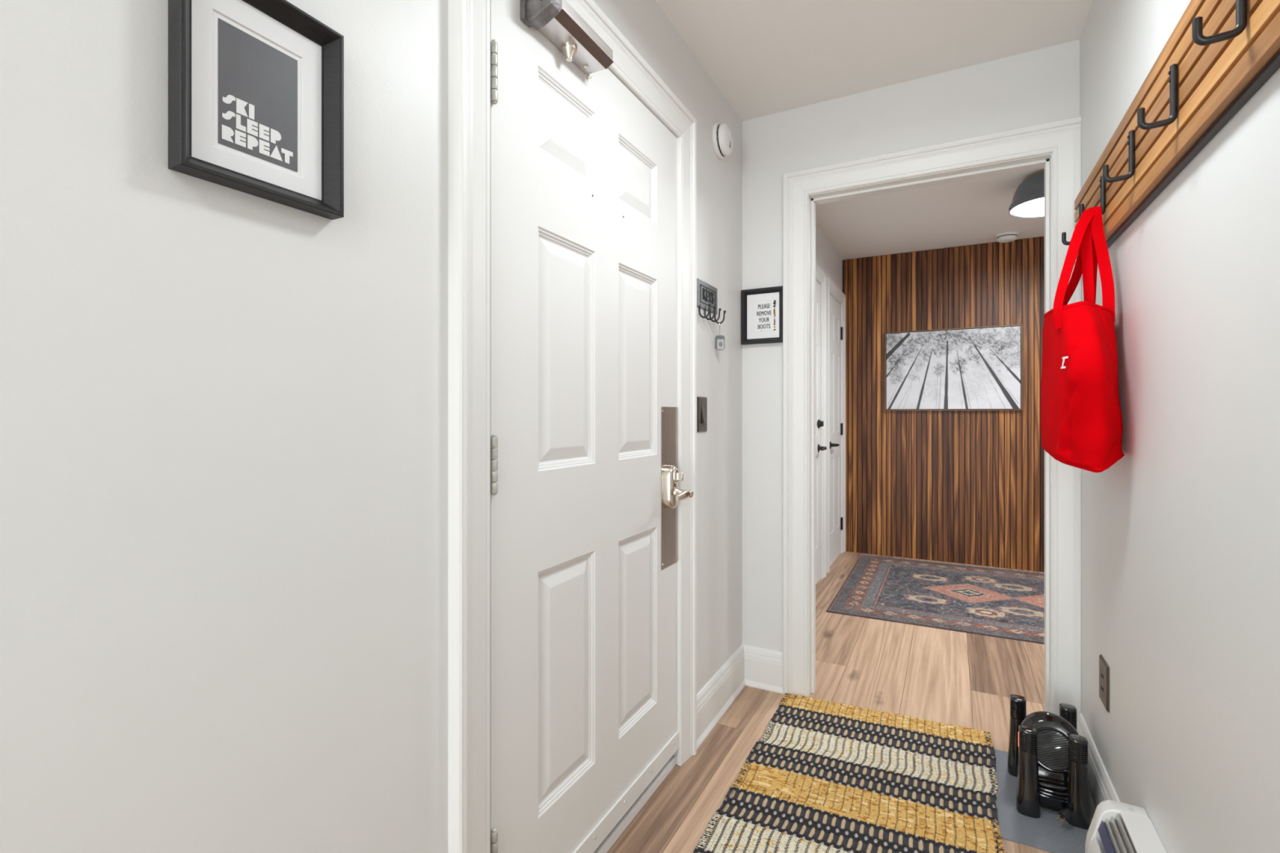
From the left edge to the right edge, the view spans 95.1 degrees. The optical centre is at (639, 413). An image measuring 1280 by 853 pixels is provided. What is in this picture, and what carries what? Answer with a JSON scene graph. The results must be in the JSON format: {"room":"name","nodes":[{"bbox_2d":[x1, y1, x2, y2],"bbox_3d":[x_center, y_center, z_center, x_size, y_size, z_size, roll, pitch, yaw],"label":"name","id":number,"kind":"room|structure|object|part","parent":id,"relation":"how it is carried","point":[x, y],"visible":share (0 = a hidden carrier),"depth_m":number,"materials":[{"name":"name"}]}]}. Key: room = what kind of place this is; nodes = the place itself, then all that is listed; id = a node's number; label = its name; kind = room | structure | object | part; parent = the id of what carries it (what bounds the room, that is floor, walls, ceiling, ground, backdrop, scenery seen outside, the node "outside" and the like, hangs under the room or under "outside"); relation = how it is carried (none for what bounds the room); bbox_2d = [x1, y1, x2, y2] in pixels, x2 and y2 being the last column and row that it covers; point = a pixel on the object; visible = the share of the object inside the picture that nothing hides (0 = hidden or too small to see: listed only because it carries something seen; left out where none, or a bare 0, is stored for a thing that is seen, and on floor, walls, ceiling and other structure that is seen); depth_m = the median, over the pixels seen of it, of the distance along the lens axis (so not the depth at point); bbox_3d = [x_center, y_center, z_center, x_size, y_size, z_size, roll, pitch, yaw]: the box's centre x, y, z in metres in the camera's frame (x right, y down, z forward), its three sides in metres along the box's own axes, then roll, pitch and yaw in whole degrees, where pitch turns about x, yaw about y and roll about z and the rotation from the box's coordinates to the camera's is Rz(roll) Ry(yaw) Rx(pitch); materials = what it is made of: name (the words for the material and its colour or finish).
{"room":"entryway","nodes":[
{"label":"entryway","id":0,"kind":"room"},
{"bbox_2d":[0,0,842,852],"bbox_3d":[-0.342,-0.068,1.205,0.130,2.475,8.807,0,0,28],"label":"wall","id":1,"kind":"structure","parent":0,"point":[224,411],"depth_m":0.75,"materials":[{"name":"paint"}]},
{"bbox_2d":[168,0,343,219],"bbox_3d":[-0.488,-0.415,0.762,0.028,0.262,0.204,0,0,28],"label":"picture frame","id":2,"kind":"object","parent":1,"relation":"attached to","point":[255,87],"visible":1,"depth_m":0.76,"materials":[{"name":"black wood"}]},
{"bbox_2d":[217,17,297,172],"bbox_3d":[-0.497,-0.411,0.765,0.001,0.154,0.099,0,0,28],"label":"print","id":3,"kind":"object","parent":2,"relation":"attached to","point":[258,72],"depth_m":0.76,"materials":[{"name":"grey paper"}]},
{"bbox_2d":[448,0,696,852],"bbox_3d":[-0.075,0.077,1.537,0.030,2.184,1.102,0,0,28],"label":"trim","id":4,"kind":"structure","parent":1,"relation":"attached to","point":[468,20],"depth_m":1.10,"materials":[{"name":"white paint"}]},
{"bbox_2d":[490,0,693,852],"bbox_3d":[-0.067,0.092,1.538,0.132,2.035,0.896,0,0,28],"label":"door","id":5,"kind":"structure","parent":1,"relation":"in","point":[585,492],"depth_m":1.42,"materials":[{"name":"white paint"}]},
{"bbox_3d":[-0.163,-0.829,1.346,0.037,0.030,0.037,0,0,28],"label":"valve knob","id":6,"kind":"part","parent":5,"relation":"part of","materials":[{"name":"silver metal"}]},
{"bbox_3d":[0.096,0.235,1.888,0.002,0.512,0.125,0,0,28],"label":"lock plate","id":7,"kind":"part","parent":5,"relation":"part of","materials":[{"name":"metal"}]},
{"bbox_3d":[0.124,0.252,1.816,0.058,0.038,0.099,0,0,28],"label":"lever","id":8,"kind":"part","parent":5,"relation":"part of","materials":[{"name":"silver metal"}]},
{"bbox_2d":[593,755,675,852],"bbox_3d":[-0.141,1.155,1.579,0.114,0.029,0.896,0,0,28],"label":"trim","id":9,"kind":"structure","parent":1,"relation":"attached to","point":[625,820],"depth_m":1.70,"materials":[{"name":"white paint"}]},
{"bbox_2d":[661,121,677,764],"bbox_3d":[-0.138,0.125,1.578,0.119,2.090,0.900,0,0,28],"label":"trim","id":10,"kind":"structure","parent":1,"relation":"attached to","point":[676,752],"depth_m":1.95,"materials":[{"name":"white paint"}]},
{"bbox_2d":[697,396,706,431],"bbox_3d":[0.231,0.004,2.126,0.016,0.127,0.086,0,0,28],"label":"light switch","id":11,"kind":"object","parent":1,"relation":"attached to","point":[701,401],"visible":1,"depth_m":2.11,"materials":[{"name":"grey metal"}]},
{"bbox_2d":[696,277,725,324],"bbox_3d":[0.267,-0.411,2.160,0.048,0.141,0.208,0,0,28],"label":"key rack","id":12,"kind":"object","parent":1,"relation":"attached to","point":[706,294],"visible":0.96,"depth_m":2.15,"materials":[{"name":"grey metal"}]},
{"bbox_3d":[0.248,-0.432,2.170,0.004,0.099,0.208,0,0,28],"label":"plate","id":13,"kind":"part","parent":12,"relation":"part of","materials":[{"name":"grey metal"}]},
{"bbox_2d":[715,322,724,350],"bbox_3d":[0.306,-0.294,2.233,0.036,0.105,0.009,0,0,-12],"label":"key fob","id":14,"kind":"object","parent":12,"relation":"hanging from","point":[719,340],"visible":1,"depth_m":2.23,"materials":[{"name":"grey plastic"}]},
{"bbox_2d":[696,644,745,750],"bbox_3d":[0.318,1.087,2.282,0.022,0.166,0.582,0,0,28],"label":"baseboard","id":15,"kind":"structure","parent":1,"relation":"attached to","point":[718,694],"depth_m":2.25,"materials":[{"name":"white paint"}]},
{"bbox_2d":[712,122,733,159],"bbox_3d":[0.328,-1.062,2.272,0.050,0.134,0.134,0,0,28],"label":"smoke detector","id":16,"kind":"object","parent":1,"relation":"attached to","point":[722,138],"visible":1,"depth_m":2.24,"materials":[{"name":"white plastic"}]},
{"bbox_2d":[716,124,723,155],"bbox_3d":[0.320,-1.062,2.276,0.005,0.113,0.113,0,0,28],"label":"vent","id":17,"kind":"object","parent":16,"relation":"attached to","point":[719,127],"depth_m":2.23,"materials":[{"name":"white plastic"}]},
{"bbox_2d":[815,262,826,579],"bbox_3d":[1.089,0.084,3.756,0.027,2.170,1.003,0,0,28],"label":"trim","id":18,"kind":"structure","parent":1,"relation":"attached to","point":[820,276],"depth_m":4.15,"materials":[{"name":"white paint"}]},
{"bbox_2d":[815,280,826,583],"bbox_3d":[1.094,0.127,3.753,0.091,2.063,0.815,0,0,28],"label":"door","id":19,"kind":"structure","parent":1,"relation":"in","point":[820,424],"depth_m":4.05,"materials":[{"name":"white paint"}]},
{"bbox_3d":[1.240,0.240,3.996,0.061,0.053,0.142,0,0,28],"label":"handle","id":20,"kind":"part","parent":19,"relation":"part of","materials":[{"name":"black metal"}]},
{"bbox_2d":[826,276,845,573],"bbox_3d":[1.555,0.084,4.633,0.027,2.170,0.758,0,0,28],"label":"trim","id":21,"kind":"structure","parent":1,"relation":"attached to","point":[832,288],"depth_m":4.87,"materials":[{"name":"white paint"}]},
{"bbox_2d":[829,293,843,566],"bbox_3d":[1.561,0.127,4.632,0.091,2.063,0.575,0,0,28],"label":"door","id":22,"kind":"structure","parent":1,"relation":"in","point":[834,306],"depth_m":4.62,"materials":[{"name":"white paint"}]},
{"bbox_3d":[1.491,0.240,4.468,0.061,0.053,0.142,0,0,28],"label":"handle","id":23,"kind":"part","parent":22,"relation":"part of","materials":[{"name":"black metal"}]},
{"bbox_2d":[606,551,1093,852],"bbox_3d":[0.792,1.200,-0.077,3.430,0.060,10.006,0,0,28],"label":"floor","id":24,"kind":"structure","parent":0,"point":[957,678],"depth_m":2.46,"materials":[{"name":"brown wood"}]},
{"bbox_2d":[693,693,1004,852],"bbox_3d":[0.579,1.162,1.607,0.756,0.014,1.581,0,0,28],"label":"woven rug","id":25,"kind":"object","parent":24,"relation":"on","point":[822,776],"visible":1,"depth_m":1.81,"materials":[{"name":"fabric"}]},
{"bbox_2d":[826,555,1044,644],"bbox_3d":[2.533,1.166,3.593,2.466,0.006,1.613,0,0,28],"label":"patterned rug","id":26,"kind":"object","parent":24,"relation":"on","point":[1008,604],"visible":0.54,"depth_m":3.71,"materials":[{"name":"multicoloured fabric"}]},
{"bbox_2d":[994,749,1092,852],"bbox_3d":[1.203,1.168,1.775,0.264,0.003,0.486,0,0,28],"label":"rubber mat","id":27,"kind":"object","parent":24,"relation":"on","point":[1045,833],"visible":0.54,"depth_m":1.65,"materials":[{"name":"grey rubber"}]},
{"bbox_2d":[1007,694,1091,830],"bbox_3d":[1.237,1.042,1.764,0.205,0.249,0.314,0,0,28],"label":"dryer","id":28,"kind":"object","parent":27,"relation":"on","point":[1047,756],"visible":1,"depth_m":1.71,"materials":[{"name":"black plastic"}]},
{"bbox_3d":[1.228,1.077,1.899,0.060,0.180,0.060,0,0,28],"label":"post","id":29,"kind":"part","parent":28,"relation":"part of","materials":[{"name":"black plastic"}]},
{"bbox_2d":[1009,699,1026,719],"bbox_3d":[1.232,0.960,1.907,0.044,0.057,0.044,0,0,28],"label":"vent","id":30,"kind":"object","parent":28,"relation":"attached to","point":[1017,707],"depth_m":1.89,"materials":[{"name":"black plastic"}]},
{"bbox_2d":[1018,730,1036,753],"bbox_3d":[1.143,0.962,1.723,0.044,0.057,0.044,0,0,28],"label":"vent","id":31,"kind":"object","parent":28,"relation":"attached to","point":[1027,739],"depth_m":1.71,"materials":[{"name":"black plastic"}]},
{"bbox_3d":[1.139,1.078,1.717,0.060,0.178,0.058,0,0,28],"label":"post","id":32,"kind":"part","parent":28,"relation":"part of","materials":[{"name":"black plastic"}]},
{"bbox_2d":[1036,730,1068,768],"bbox_3d":[1.229,1.002,1.742,0.102,0.096,0.060,0,0,28],"label":"fan grille","id":33,"kind":"object","parent":28,"relation":"attached to","point":[1052,746],"depth_m":1.74,"materials":[{"name":"black plastic"}]},
{"bbox_3d":[1.234,1.101,1.768,0.135,0.057,0.264,0,0,28],"label":"cord","id":34,"kind":"part","parent":28,"relation":"part of","materials":[{"name":"black plastic"}]},
{"bbox_2d":[1058,706,1076,728],"bbox_3d":[1.355,0.962,1.853,0.044,0.057,0.044,0,0,28],"label":"vent","id":35,"kind":"object","parent":28,"relation":"attached to","point":[1069,713],"depth_m":1.83,"materials":[{"name":"black plastic"}]},
{"bbox_3d":[1.252,1.079,1.671,0.060,0.175,0.060,0,0,28],"label":"post","id":36,"kind":"part","parent":28,"relation":"part of","materials":[{"name":"black plastic"}]},
{"bbox_2d":[1068,739,1088,764],"bbox_3d":[1.257,0.965,1.678,0.044,0.057,0.044,0,0,28],"label":"vent","id":37,"kind":"object","parent":28,"relation":"attached to","point":[1077,748],"depth_m":1.66,"materials":[{"name":"black plastic"}]},
{"bbox_2d":[655,0,1093,121],"bbox_3d":[-0.434,-1.310,-0.361,1.438,0.080,5.955,0,0,28],"label":"ceiling","id":38,"kind":"structure","parent":0,"point":[765,57],"depth_m":1.99,"materials":[{"name":"white paint"}]},
{"bbox_2d":[742,39,1079,652],"bbox_3d":[1.830,-0.068,1.877,3.333,2.475,0.123,0,0,28],"label":"wall","id":39,"kind":"structure","parent":0,"point":[1040,86],"depth_m":2.45,"materials":[{"name":"paint"}]},
{"bbox_2d":[741,285,782,344],"bbox_3d":[0.523,-0.415,2.490,0.184,0.234,0.022,0,0,28],"label":"picture frame","id":40,"kind":"object","parent":39,"relation":"attached to","point":[762,308],"visible":1,"depth_m":2.49,"materials":[{"name":"black wood"}]},
{"bbox_2d":[742,644,782,693],"bbox_3d":[0.520,1.087,2.491,0.183,0.166,0.022,0,0,28],"label":"baseboard","id":41,"kind":"structure","parent":39,"relation":"attached to","point":[763,668],"depth_m":2.48,"materials":[{"name":"white paint"}]},
{"bbox_2d":[808,153,1052,712],"bbox_3d":[1.089,0.130,2.271,0.848,2.079,0.125,0,0,28],"label":"trim","id":42,"kind":"structure","parent":39,"relation":"attached to","point":[1045,161],"depth_m":2.28,"materials":[{"name":"white paint"}]},
{"bbox_2d":[782,115,1081,721],"bbox_3d":[1.043,0.085,2.209,1.003,2.168,0.030,0,0,28],"label":"trim","id":43,"kind":"structure","parent":39,"relation":"attached to","point":[1062,138],"depth_m":2.25,"materials":[{"name":"white paint"}]},
{"bbox_2d":[815,167,1044,260],"bbox_3d":[2.507,-1.345,3.132,3.317,0.080,2.729,0,0,28],"label":"ceiling","id":44,"kind":"structure","parent":0,"point":[973,211],"depth_m":3.93,"materials":[{"name":"white paint"}]},
{"bbox_2d":[995,231,1018,243],"bbox_3d":[2.679,-1.280,4.272,0.144,0.050,0.144,0,0,28],"label":"smoke detector","id":45,"kind":"object","parent":44,"relation":"attached to","point":[1007,237],"visible":1,"depth_m":4.23,"materials":[{"name":"white plastic"}]},
{"bbox_2d":[1008,168,1044,217],"bbox_3d":[2.240,-1.212,3.202,0.381,0.186,0.380,0,0,28],"label":"ceiling lamp","id":46,"kind":"object","parent":44,"relation":"attached to","point":[1028,201],"visible":0.5,"depth_m":3.17,"materials":[{"name":"black metal"}]},
{"bbox_2d":[1012,197,1044,217],"bbox_3d":[2.242,-1.128,3.202,0.344,0.018,0.344,0,0,28],"label":"diffuser","id":47,"kind":"object","parent":46,"relation":"attached to","point":[1026,206],"depth_m":3.21,"materials":[{"name":"white plastic"}]},
{"bbox_2d":[842,236,1044,572],"bbox_3d":[3.166,-0.068,4.264,3.217,2.475,0.112,0,0,28],"label":"wall","id":48,"kind":"structure","parent":0,"point":[956,486],"depth_m":4.61,"materials":[{"name":"brown wood"}]},
{"bbox_2d":[884,324,1022,410],"bbox_3d":[2.427,-0.343,4.575,0.945,0.637,0.032,0,0,28],"label":"picture","id":49,"kind":"object","parent":48,"relation":"attached to","point":[980,368],"visible":1,"depth_m":4.56,"materials":[{"name":"white paper"}]},
{"bbox_2d":[1080,0,1279,852],"bbox_3d":[0.150,-0.050,-0.666,0.120,2.440,5.965,0,0,28],"label":"wall","id":50,"kind":"structure","parent":0,"point":[1180,535],"depth_m":1.06,"materials":[{"name":"paint"}]},
{"bbox_2d":[1076,713,1119,816],"bbox_3d":[0.077,1.087,-0.651,0.022,0.166,5.923,0,0,28],"label":"baseboard","id":51,"kind":"structure","parent":50,"relation":"attached to","point":[1101,788],"depth_m":1.71,"materials":[{"name":"white paint"}]},
{"bbox_2d":[1098,654,1109,712],"bbox_3d":[1.313,0.762,1.656,0.008,0.125,0.098,0,0,28],"label":"wall outlet","id":52,"kind":"object","parent":50,"relation":"attached to","point":[1104,668],"visible":1,"depth_m":1.64,"materials":[{"name":"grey metal"}]},
{"bbox_2d":[1084,800,1166,852],"bbox_3d":[0.747,1.027,0.702,0.110,0.285,1.460,0,0,28],"label":"baseboard heater","id":53,"kind":"object","parent":50,"relation":"attached to","point":[1115,826],"visible":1,"depth_m":1.28,"materials":[{"name":"white metal"}]},
{"bbox_3d":[0.696,1.038,0.708,0.015,0.160,1.405,0,0,28],"label":"panel","id":54,"kind":"part","parent":53,"relation":"part of","materials":[{"name":"white metal"}]},
{"bbox_2d":[1062,0,1279,265],"bbox_3d":[1.024,-0.579,1.195,0.084,0.242,1.672,0,0,28],"label":"coat rack","id":55,"kind":"object","parent":50,"relation":"attached to","point":[1219,54],"visible":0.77,"depth_m":1.03,"materials":[{"name":"brown wood"}]},
{"bbox_2d":[1040,205,1124,472],"bbox_3d":[1.176,-0.200,1.559,0.154,0.688,0.441,0,0,28],"label":"tote bag","id":56,"kind":"object","parent":55,"relation":"hanging from","point":[1082,418],"visible":1,"depth_m":1.45,"materials":[{"name":"red fabric"}]},
{"bbox_3d":[1.052,-0.464,1.173,0.014,0.012,1.660,0,0,28],"label":"rail","id":57,"kind":"part","parent":55,"relation":"part of","materials":[{"name":"brown wood"}]}
]}

